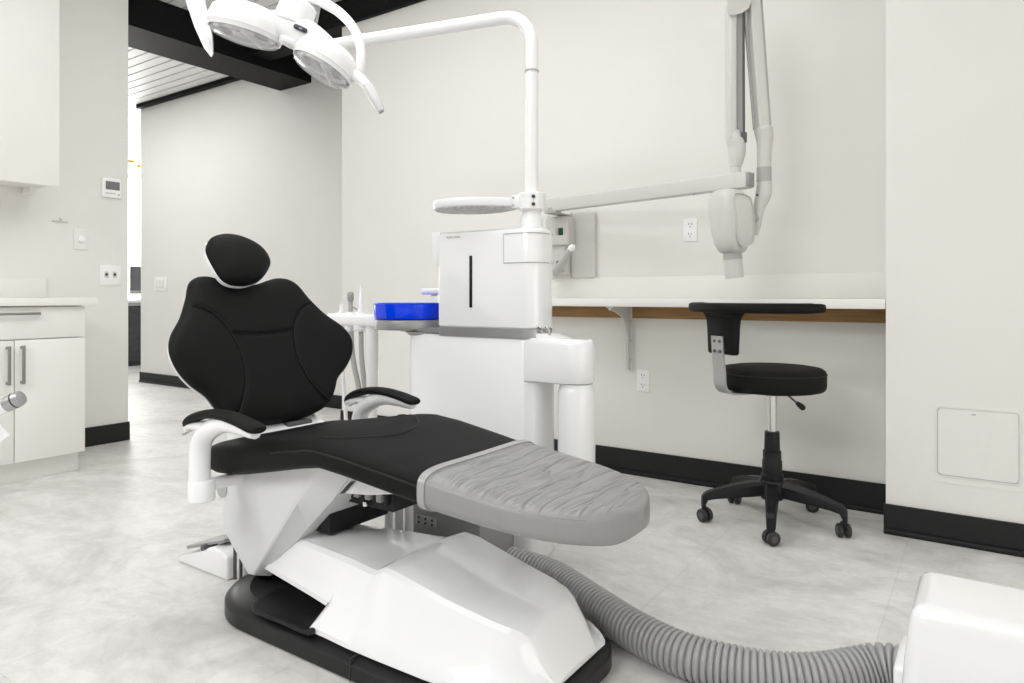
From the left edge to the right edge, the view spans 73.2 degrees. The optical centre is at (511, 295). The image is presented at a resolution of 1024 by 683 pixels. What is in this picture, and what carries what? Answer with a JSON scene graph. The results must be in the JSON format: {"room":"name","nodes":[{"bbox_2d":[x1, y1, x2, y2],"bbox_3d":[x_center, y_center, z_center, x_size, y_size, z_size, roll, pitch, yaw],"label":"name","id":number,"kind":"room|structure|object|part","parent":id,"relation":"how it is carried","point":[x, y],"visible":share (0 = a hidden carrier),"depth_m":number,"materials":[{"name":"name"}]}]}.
{"room":"dental clinic","nodes":[
{"label":"dental clinic","id":0,"kind":"room"},
{"bbox_2d":[0,0,127,427],"bbox_3d":[-4.141,-0.568,2.157,0.130,2.995,5.680,0,0,34],"label":"wall","id":1,"kind":"structure","parent":0,"point":[93,34],"depth_m":4.28,"materials":[{"name":"paint"}]},
{"bbox_2d":[0,277,45,297],"bbox_3d":[-2.971,-0.049,3.732,0.017,0.115,0.802,0,0,34],"label":"backsplash","id":2,"kind":"structure","parent":1,"relation":"attached to","point":[10,287],"depth_m":3.96,"materials":[{"name":"laminate"}]},
{"bbox_2d":[0,0,58,194],"bbox_3d":[-2.859,-1.252,3.620,0.329,1.335,0.743,0,0,34],"label":"upper cabinet","id":3,"kind":"object","parent":1,"relation":"attached to","point":[29,29],"visible":1,"depth_m":3.72,"materials":[{"name":"laminate"}]},
{"bbox_3d":[-2.766,-0.603,3.942,0.119,0.035,0.020,0,0,34],"label":"light rail","id":4,"kind":"part","parent":3,"relation":"part of","materials":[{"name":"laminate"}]},
{"bbox_2d":[52,217,67,222],"bbox_3d":[-2.696,-0.457,4.126,0.028,0.029,0.087,0,0,34],"label":"wall hook","id":5,"kind":"object","parent":1,"relation":"attached to","point":[60,217],"visible":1,"depth_m":4.12,"materials":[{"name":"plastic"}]},
{"bbox_2d":[74,229,87,249],"bbox_3d":[-2.635,-0.346,4.223,0.020,0.127,0.082,0,0,34],"label":"dimmer switch","id":6,"kind":"object","parent":1,"relation":"attached to","point":[80,235],"visible":1,"depth_m":4.22,"materials":[{"name":"plastic"}]},
{"bbox_2d":[85,422,129,446],"bbox_3d":[-2.626,0.871,4.244,0.012,0.118,0.536,0,0,34],"label":"baseboard","id":7,"kind":"structure","parent":1,"relation":"attached to","point":[117,432],"depth_m":4.35,"materials":[{"name":"black rubber"}]},
{"bbox_2d":[100,265,120,285],"bbox_3d":[-2.542,-0.131,4.368,0.009,0.130,0.128,0,0,34],"label":"jack plate","id":8,"kind":"object","parent":1,"relation":"attached to","point":[110,275],"visible":1,"depth_m":4.37,"materials":[{"name":"white plastic"}]},
{"bbox_2d":[101,177,121,198],"bbox_3d":[-2.534,-0.684,4.367,0.023,0.124,0.118,0,0,34],"label":"thermostat","id":9,"kind":"object","parent":1,"relation":"attached to","point":[110,187],"visible":1,"depth_m":4.36,"materials":[{"name":"white plastic"}]},
{"bbox_2d":[128,174,140,179],"bbox_3d":[-6.820,-0.568,11.457,0.200,2.995,6.800,0,0,34],"label":"wall","id":10,"kind":"structure","parent":0,"point":[129,176],"depth_m":11.81,"materials":[{"name":"paint"}]},
{"bbox_2d":[128,178,140,299],"bbox_3d":[-6.326,-0.580,11.966,0.040,2.820,4.600,0,0,34],"label":"window","id":11,"kind":"structure","parent":10,"relation":"in","point":[134,186],"depth_m":11.77,"materials":[{"name":"white glass"}]},
{"bbox_2d":[128,0,340,175],"bbox_3d":[-2.255,-2.108,4.937,15.700,0.084,12.400,0,0,34],"label":"ceiling","id":12,"kind":"structure","parent":0,"point":[151,76],"depth_m":6.55,"materials":[{"name":"white metal"}]},
{"bbox_2d":[128,160,140,167],"bbox_3d":[-5.315,-1.944,9.760,0.040,0.242,0.390,0,0,34],"label":"hanging rail","id":13,"kind":"object","parent":12,"relation":"hanging from","point":[129,161],"visible":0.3,"depth_m":9.71,"materials":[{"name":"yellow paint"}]},
{"bbox_2d":[141,73,341,395],"bbox_3d":[-2.396,-0.568,6.458,3.850,2.995,0.150,0,0,34],"label":"wall","id":14,"kind":"structure","parent":0,"point":[261,164],"depth_m":6.46,"materials":[{"name":"paint"}]},
{"bbox_2d":[154,277,166,290],"bbox_3d":[-3.684,-0.126,7.241,0.234,0.139,0.012,0,0,34],"label":"light switch","id":15,"kind":"object","parent":14,"relation":"attached to","point":[160,283],"visible":1,"depth_m":7.24,"materials":[{"name":"white plastic"}]},
{"bbox_2d":[136,76,240,108],"bbox_3d":[-2.464,-2.045,6.384,3.820,0.039,0.050,0,0,34],"label":"trim","id":16,"kind":"structure","parent":14,"relation":"attached to","point":[227,80],"depth_m":6.90,"materials":[{"name":"black paint"}]},
{"bbox_2d":[128,0,310,90],"bbox_3d":[-3.951,-1.944,3.009,0.420,0.239,7.300,0,0,34],"label":"ceiling beam","id":17,"kind":"structure","parent":14,"relation":"attached to","point":[157,27],"depth_m":5.17,"materials":[{"name":"black paint"}]},
{"bbox_2d":[139,372,341,408],"bbox_3d":[-2.447,0.876,6.388,3.856,0.108,0.022,0,0,34],"label":"baseboard","id":18,"kind":"structure","parent":14,"relation":"attached to","point":[160,379],"depth_m":7.14,"materials":[{"name":"black rubber"}]},
{"bbox_2d":[0,365,1023,682],"bbox_3d":[-2.255,0.960,4.937,15.700,0.060,12.400,0,0,34],"label":"floor","id":19,"kind":"structure","parent":0,"point":[95,587],"depth_m":2.35,"materials":[{"name":"tile"}]},
{"bbox_2d":[0,391,26,682],"bbox_3d":[-1.303,0.530,1.504,0.416,0.800,0.360,0,0,34],"label":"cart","id":20,"kind":"object","parent":19,"relation":"on","point":[14,400],"visible":1,"depth_m":1.49,"materials":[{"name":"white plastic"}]},
{"bbox_2d":[0,305,84,484],"bbox_3d":[-2.708,0.490,3.546,0.662,0.879,0.692,0,0,34],"label":"base cabinet","id":21,"kind":"object","parent":19,"relation":"on","point":[42,348],"visible":0.99,"depth_m":3.51,"materials":[{"name":"laminate"}]},
{"bbox_3d":[-2.549,0.521,3.269,0.020,0.604,0.318,0,0,34],"label":"door","id":22,"kind":"part","parent":21,"relation":"part of","materials":[{"name":"laminate"}]},
{"bbox_3d":[-2.454,0.340,3.362,0.034,0.190,0.013,0,0,34],"label":"handle","id":23,"kind":"part","parent":21,"relation":"part of","materials":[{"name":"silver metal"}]},
{"bbox_3d":[-2.436,0.088,3.388,0.034,0.013,0.208,0,0,34],"label":"handle","id":24,"kind":"part","parent":21,"relation":"part of","materials":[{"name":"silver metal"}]},
{"bbox_3d":[-2.419,0.340,3.413,0.034,0.190,0.013,0,0,34],"label":"handle","id":25,"kind":"part","parent":21,"relation":"part of","materials":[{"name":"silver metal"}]},
{"bbox_3d":[-2.457,0.135,3.403,0.020,0.158,0.644,0,0,34],"label":"drawer","id":26,"kind":"part","parent":21,"relation":"part of","materials":[{"name":"laminate"}]},
{"bbox_2d":[0,277,97,305],"bbox_3d":[-2.707,-0.028,3.552,0.657,0.156,0.802,0,0,34],"label":"countertop","id":27,"kind":"structure","parent":21,"relation":"on","point":[14,291],"depth_m":3.88,"materials":[{"name":"laminate"}]},
{"bbox_3d":[-2.366,0.521,3.536,0.020,0.604,0.322,0,0,34],"label":"door","id":28,"kind":"part","parent":21,"relation":"part of","materials":[{"name":"laminate"}]},
{"bbox_2d":[128,300,140,365],"bbox_3d":[-5.129,0.492,9.511,0.690,0.875,1.400,0,0,34],"label":"desk","id":29,"kind":"object","parent":19,"relation":"on","point":[134,306],"visible":0.02,"depth_m":9.15,"materials":[{"name":"grey"}]},
{"bbox_3d":[-4.871,0.111,9.334,0.015,0.038,1.260,0,0,34],"label":"rail","id":30,"kind":"part","parent":29,"relation":"part of","materials":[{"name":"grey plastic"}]},
{"bbox_2d":[130,266,140,299],"bbox_3d":[-4.991,-0.172,9.438,0.180,0.455,0.465,0,0,34],"label":"monitor","id":31,"kind":"object","parent":29,"relation":"on","point":[135,271],"visible":0.26,"depth_m":9.28,"materials":[{"name":"grey"}]},
{"bbox_2d":[178,534,247,579],"bbox_3d":[-0.977,0.873,2.396,0.340,0.115,0.190,0,0,34],"label":"foot pedal","id":32,"kind":"object","parent":19,"relation":"on","point":[217,556],"visible":0.55,"depth_m":2.30,"materials":[{"name":"white plastic"}]},
{"bbox_2d":[167,234,649,682],"bbox_3d":[-0.351,0.357,1.996,1.554,1.146,0.726,0,0,34],"label":"dental chair","id":33,"kind":"object","parent":19,"relation":"on","point":[358,603],"visible":1,"depth_m":1.85,"materials":[{"name":"black leather"}]},
{"bbox_3d":[-0.853,0.552,2.016,0.085,0.059,0.197,0,0,34],"label":"arm post","id":34,"kind":"part","parent":33,"relation":"part of","materials":[{"name":"white plastic"}]},
{"bbox_3d":[-0.806,0.348,1.910,0.352,0.068,0.061,0,0,34],"label":"armrest","id":35,"kind":"part","parent":33,"relation":"part of","materials":[{"name":"black fabric"}]},
{"bbox_3d":[-0.855,0.180,2.357,0.249,0.490,0.704,0,0,34],"label":"backrest","id":36,"kind":"part","parent":33,"relation":"part of","materials":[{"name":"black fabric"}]},
{"bbox_3d":[-0.605,0.665,2.171,0.588,0.390,0.376,0,0,34],"label":"support arm","id":37,"kind":"part","parent":33,"relation":"part of","materials":[{"name":"white plastic"}]},
{"bbox_3d":[-0.730,0.433,2.342,0.040,0.023,0.100,0,0,34],"label":"hinge plate","id":38,"kind":"part","parent":33,"relation":"part of","materials":[{"name":"grey plastic"}]},
{"bbox_3d":[-0.435,0.527,2.064,0.744,0.144,0.285,0,0,34],"label":"seat frame","id":39,"kind":"part","parent":33,"relation":"part of","materials":[{"name":"white plastic"}]},
{"bbox_2d":[211,414,515,502],"bbox_3d":[-0.425,0.458,2.049,0.897,0.170,0.526,0,0,34],"label":"seat cushion","id":40,"kind":"object","parent":33,"relation":"on","point":[405,456],"depth_m":1.89,"materials":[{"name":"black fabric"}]},
{"bbox_3d":[-0.406,0.554,1.961,0.019,0.048,0.022,0,0,34],"label":"bracket plate","id":41,"kind":"part","parent":33,"relation":"part of","materials":[{"name":"grey plastic"}]},
{"bbox_3d":[-0.368,0.554,1.936,0.019,0.048,0.022,0,0,34],"label":"bracket plate","id":42,"kind":"part","parent":33,"relation":"part of","materials":[{"name":"grey plastic"}]},
{"bbox_3d":[-0.466,0.354,2.428,0.352,0.068,0.061,0,0,34],"label":"armrest","id":43,"kind":"part","parent":33,"relation":"part of","materials":[{"name":"black fabric"}]},
{"bbox_3d":[-0.324,0.896,1.919,1.187,0.068,0.500,0,0,34],"label":"plate","id":44,"kind":"part","parent":33,"relation":"part of","materials":[{"name":"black plastic"}]},
{"bbox_2d":[327,227,594,555],"bbox_3d":[-0.324,0.344,2.630,1.335,1.172,0.486,0,0,34],"label":"dental delivery unit","id":45,"kind":"object","parent":19,"relation":"on","point":[487,355],"visible":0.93,"depth_m":2.45,"materials":[{"name":"white plastic"}]},
{"bbox_2d":[339,304,347,419],"bbox_3d":[-0.721,0.462,3.083,0.095,0.853,0.049,0,0,-7],"label":"saliva ejector","id":46,"kind":"object","parent":45,"relation":"in","point":[341,309],"visible":0.28,"depth_m":3.07,"materials":[{"name":"white plastic"}]},
{"bbox_3d":[-0.560,0.112,2.917,0.620,0.084,0.120,0,0,34],"label":"instrument rail","id":47,"kind":"part","parent":45,"relation":"part of","materials":[{"name":"white plastic"}]},
{"bbox_2d":[347,291,362,396],"bbox_3d":[-0.652,0.435,3.027,0.142,0.911,0.047,0,0,8],"label":"suction handpiece","id":48,"kind":"object","parent":45,"relation":"in","point":[350,295],"visible":0.38,"depth_m":3.02,"materials":[{"name":"grey plastic"}]},
{"bbox_2d":[352,286,365,395],"bbox_3d":[-0.626,0.422,3.005,0.136,0.935,0.049,0,0,-2],"label":"syringe","id":49,"kind":"object","parent":45,"relation":"in","point":[360,308],"visible":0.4,"depth_m":2.98,"materials":[{"name":"white plastic"}]},
{"bbox_2d":[186,0,542,227],"bbox_3d":[-0.495,-0.692,2.341,1.059,0.907,0.716,0,0,20],"label":"lamp","id":50,"kind":"object","parent":45,"relation":"attached to","point":[293,25],"visible":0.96,"depth_m":2.20,"materials":[{"name":"white plastic"}]},
{"bbox_3d":[-1.000,-0.864,2.203,0.099,0.211,0.025,0,0,0],"label":"handle","id":51,"kind":"part","parent":50,"relation":"part of","materials":[{"name":"white plastic"}]},
{"bbox_3d":[-0.478,-0.681,2.183,0.093,0.088,0.039,0,0,29],"label":"handle","id":52,"kind":"part","parent":50,"relation":"part of","materials":[{"name":"white plastic"}]},
{"bbox_2d":[433,192,545,214],"bbox_3d":[-0.089,-0.336,2.549,0.457,0.061,0.248,0,0,34],"label":"tray","id":53,"kind":"object","parent":50,"relation":"attached to","point":[522,201],"visible":0.96,"depth_m":2.47,"materials":[{"name":"white plastic"}]},
{"bbox_3d":[-0.106,-0.338,2.561,0.415,0.032,0.248,0,0,34],"label":"tray plate","id":54,"kind":"part","parent":53,"relation":"part of","materials":[{"name":"white plastic"}]},
{"bbox_3d":[-0.600,0.525,2.956,0.120,0.810,0.120,0,0,34],"label":"rail stem","id":55,"kind":"part","parent":45,"relation":"part of","materials":[{"name":"white plastic"}]},
{"bbox_2d":[373,303,438,330],"bbox_3d":[-0.413,0.081,2.804,0.300,0.106,0.300,0,0,34],"label":"tray","id":56,"kind":"object","parent":45,"relation":"on","point":[388,316],"depth_m":2.67,"materials":[{"name":"blue plastic"}]},
{"bbox_3d":[-0.297,0.776,2.382,0.092,0.032,0.005,0,0,34],"label":"socket plate","id":57,"kind":"part","parent":45,"relation":"part of","materials":[{"name":"grey plastic"}]},
{"bbox_3d":[-0.287,-0.015,2.718,0.145,0.030,0.060,0,0,34],"label":"cup spout","id":58,"kind":"part","parent":45,"relation":"part of","materials":[{"name":"white plastic"}]},
{"bbox_2d":[506,547,898,682],"bbox_3d":[0.387,0.861,1.832,1.146,0.135,0.295,0,0,38],"label":"hose","id":59,"kind":"object","parent":19,"relation":"on","point":[677,652],"visible":0.8,"depth_m":1.63,"materials":[{"name":"grey plastic"}]},
{"bbox_2d":[689,302,851,546],"bbox_3d":[1.040,0.478,2.817,0.634,0.904,0.610,0,0,34],"label":"stool","id":60,"kind":"object","parent":19,"relation":"on","point":[771,380],"visible":1,"depth_m":2.71,"materials":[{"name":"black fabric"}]},
{"bbox_3d":[0.836,0.144,2.731,0.034,0.172,0.245,0,0,-22],"label":"stem","id":61,"kind":"part","parent":60,"relation":"part of","materials":[{"name":"black plastic"}]},
{"bbox_3d":[0.915,0.815,2.840,0.264,0.114,0.052,0,0,3],"label":"leg","id":62,"kind":"part","parent":60,"relation":"part of","materials":[{"name":"black plastic"}]},
{"bbox_3d":[1.029,0.815,2.978,0.052,0.114,0.264,0,0,-15],"label":"leg","id":63,"kind":"part","parent":60,"relation":"part of","materials":[{"name":"black plastic"}]},
{"bbox_3d":[1.012,0.815,2.690,0.052,0.114,0.264,0,0,21],"label":"leg","id":64,"kind":"part","parent":60,"relation":"part of","materials":[{"name":"black plastic"}]},
{"bbox_3d":[1.067,0.336,2.831,0.412,0.099,0.412,0,0,34],"label":"seat","id":65,"kind":"part","parent":60,"relation":"part of","materials":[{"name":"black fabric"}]},
{"bbox_3d":[1.195,0.815,2.913,0.264,0.114,0.052,0,0,-33],"label":"leg","id":66,"kind":"part","parent":60,"relation":"part of","materials":[{"name":"black plastic"}]},
{"bbox_3d":[1.185,0.815,2.735,0.264,0.114,0.052,0,0,39],"label":"leg","id":67,"kind":"part","parent":60,"relation":"part of","materials":[{"name":"black plastic"}]},
{"bbox_2d":[893,572,1023,682],"bbox_3d":[1.072,0.772,1.335,0.580,0.307,0.282,0,0,34],"label":"box","id":68,"kind":"object","parent":19,"relation":"on","point":[961,630],"visible":1,"depth_m":1.35,"materials":[{"name":"white plastic"}]},
{"bbox_3d":[0.868,0.849,1.520,0.035,0.138,0.180,0,0,34],"label":"port plate","id":69,"kind":"part","parent":68,"relation":"part of","materials":[{"name":"white plastic"}]},
{"bbox_2d":[342,0,885,483],"bbox_3d":[0.380,-0.568,4.121,3.430,2.995,0.570,0,0,34],"label":"wall","id":70,"kind":"structure","parent":0,"point":[631,93],"depth_m":3.55,"materials":[{"name":"paint"}]},
{"bbox_2d":[250,0,425,60],"bbox_3d":[-0.176,-1.977,4.229,4.430,0.174,0.180,0,0,34],"label":"trim","id":71,"kind":"structure","parent":70,"relation":"attached to","point":[358,10],"depth_m":4.79,"materials":[{"name":"black paint"}]},
{"bbox_2d":[340,410,885,514],"bbox_3d":[0.202,0.866,3.883,3.415,0.128,0.024,0,0,34],"label":"baseboard","id":72,"kind":"structure","parent":70,"relation":"attached to","point":[857,495],"depth_m":3.36,"materials":[{"name":"black rubber"}]},
{"bbox_2d":[637,369,649,391],"bbox_3d":[0.677,0.438,3.567,0.072,0.114,0.008,0,0,34],"label":"power outlet","id":73,"kind":"object","parent":70,"relation":"attached to","point":[643,376],"visible":1,"depth_m":3.56,"materials":[{"name":"white plastic"}]},
{"bbox_2d":[640,382,645,387],"bbox_3d":[0.676,0.462,3.565,0.034,0.030,0.003,0,0,34],"label":"receptacle","id":74,"kind":"object","parent":73,"relation":"attached to","point":[642,384],"depth_m":3.56,"materials":[{"name":"grey plastic"}]},
{"bbox_2d":[640,373,645,378],"bbox_3d":[0.676,0.414,3.565,0.034,0.030,0.003,0,0,34],"label":"receptacle","id":75,"kind":"object","parent":73,"relation":"attached to","point":[642,375],"depth_m":3.56,"materials":[{"name":"grey plastic"}]},
{"bbox_2d":[545,0,773,278],"bbox_3d":[0.606,-0.698,3.354,0.244,1.251,1.334,0,0,-40],"label":"dental x-ray machine","id":76,"kind":"object","parent":70,"relation":"attached to","point":[735,222],"visible":1,"depth_m":2.90,"materials":[{"name":"grey plastic"}]},
{"bbox_2d":[552,244,574,276],"bbox_3d":[0.282,-0.187,3.685,0.146,0.176,0.091,0,0,34],"label":"handset","id":77,"kind":"object","parent":76,"relation":"hanging from","point":[558,267],"visible":0.99,"depth_m":3.66,"materials":[{"name":"grey plastic"}]},
{"bbox_3d":[0.324,-0.277,3.796,0.306,0.360,0.030,0,0,34],"label":"wall plate","id":78,"kind":"part","parent":76,"relation":"part of","materials":[{"name":"grey plastic"}]},
{"bbox_3d":[0.581,-0.484,3.308,0.050,0.066,1.134,0,0,-43],"label":"horizontal arm","id":79,"kind":"part","parent":76,"relation":"part of","materials":[{"name":"grey plastic"}]},
{"bbox_3d":[0.948,-0.535,2.920,0.048,0.055,0.047,0,0,34],"label":"swivel post","id":80,"kind":"part","parent":76,"relation":"part of","materials":[{"name":"grey plastic"}]},
{"bbox_3d":[0.957,-0.313,2.853,0.104,0.222,0.021,0,0,-20],"label":"panel","id":81,"kind":"part","parent":76,"relation":"part of","materials":[{"name":"grey plastic"}]},
{"bbox_3d":[0.973,-0.941,2.926,0.018,0.577,0.050,0,0,0],"label":"link rail","id":82,"kind":"part","parent":76,"relation":"part of","materials":[{"name":"grey plastic"}]},
{"bbox_3d":[1.004,-0.956,2.920,0.050,0.508,0.012,0,0,0],"label":"tension rod","id":83,"kind":"part","parent":76,"relation":"part of","materials":[{"name":"grey plastic"}]},
{"bbox_2d":[683,218,696,241],"bbox_3d":[0.885,-0.328,3.425,0.072,0.114,0.008,0,0,34],"label":"power outlet","id":84,"kind":"object","parent":70,"relation":"attached to","point":[689,225],"visible":1,"depth_m":3.42,"materials":[{"name":"white plastic"}]},
{"bbox_2d":[687,232,692,237],"bbox_3d":[0.883,-0.304,3.423,0.034,0.030,0.003,0,0,34],"label":"receptacle","id":85,"kind":"object","parent":84,"relation":"attached to","point":[689,234],"depth_m":3.42,"materials":[{"name":"grey plastic"}]},
{"bbox_2d":[687,222,692,227],"bbox_3d":[0.883,-0.352,3.423,0.034,0.030,0.003,0,0,34],"label":"receptacle","id":86,"kind":"object","parent":84,"relation":"attached to","point":[689,224],"depth_m":3.42,"materials":[{"name":"grey plastic"}]},
{"bbox_2d":[552,272,885,369],"bbox_3d":[0.704,0.142,3.393,2.028,0.485,0.264,0,0,34],"label":"countertop","id":87,"kind":"structure","parent":70,"relation":"attached to","point":[847,297],"depth_m":3.30,"materials":[{"name":"laminate"}]},
{"bbox_2d":[552,298,885,308],"bbox_3d":[0.704,0.032,3.392,2.028,0.040,0.263,0,0,34],"label":"countertop","id":88,"kind":"structure","parent":87,"relation":"on","point":[603,302],"depth_m":3.17,"materials":[{"name":"laminate"}]},
{"bbox_2d":[552,272,885,298],"bbox_3d":[0.774,-0.044,3.495,2.028,0.112,0.015,0,0,34],"label":"backsplash","id":89,"kind":"structure","parent":70,"relation":"attached to","point":[827,285],"depth_m":3.30,"materials":[{"name":"laminate"}]},
{"bbox_2d":[886,0,1023,523],"bbox_3d":[3.157,-0.568,2.062,3.520,2.995,0.830,0,0,34],"label":"wall","id":90,"kind":"structure","parent":0,"point":[955,68],"depth_m":2.59,"materials":[{"name":"paint"}]},
{"bbox_2d":[883,503,1023,557],"bbox_3d":[2.913,0.873,1.712,3.527,0.115,0.024,0,0,34],"label":"baseboard","id":91,"kind":"structure","parent":90,"relation":"attached to","point":[990,535],"depth_m":2.57,"materials":[{"name":"black rubber"}]},
{"bbox_2d":[932,406,1023,492],"bbox_3d":[1.715,0.561,2.543,0.286,0.288,0.004,0,0,34],"label":"access panel","id":92,"kind":"object","parent":90,"relation":"attached to","point":[972,444],"visible":1,"depth_m":2.54,"materials":[{"name":"paint"}]}
]}

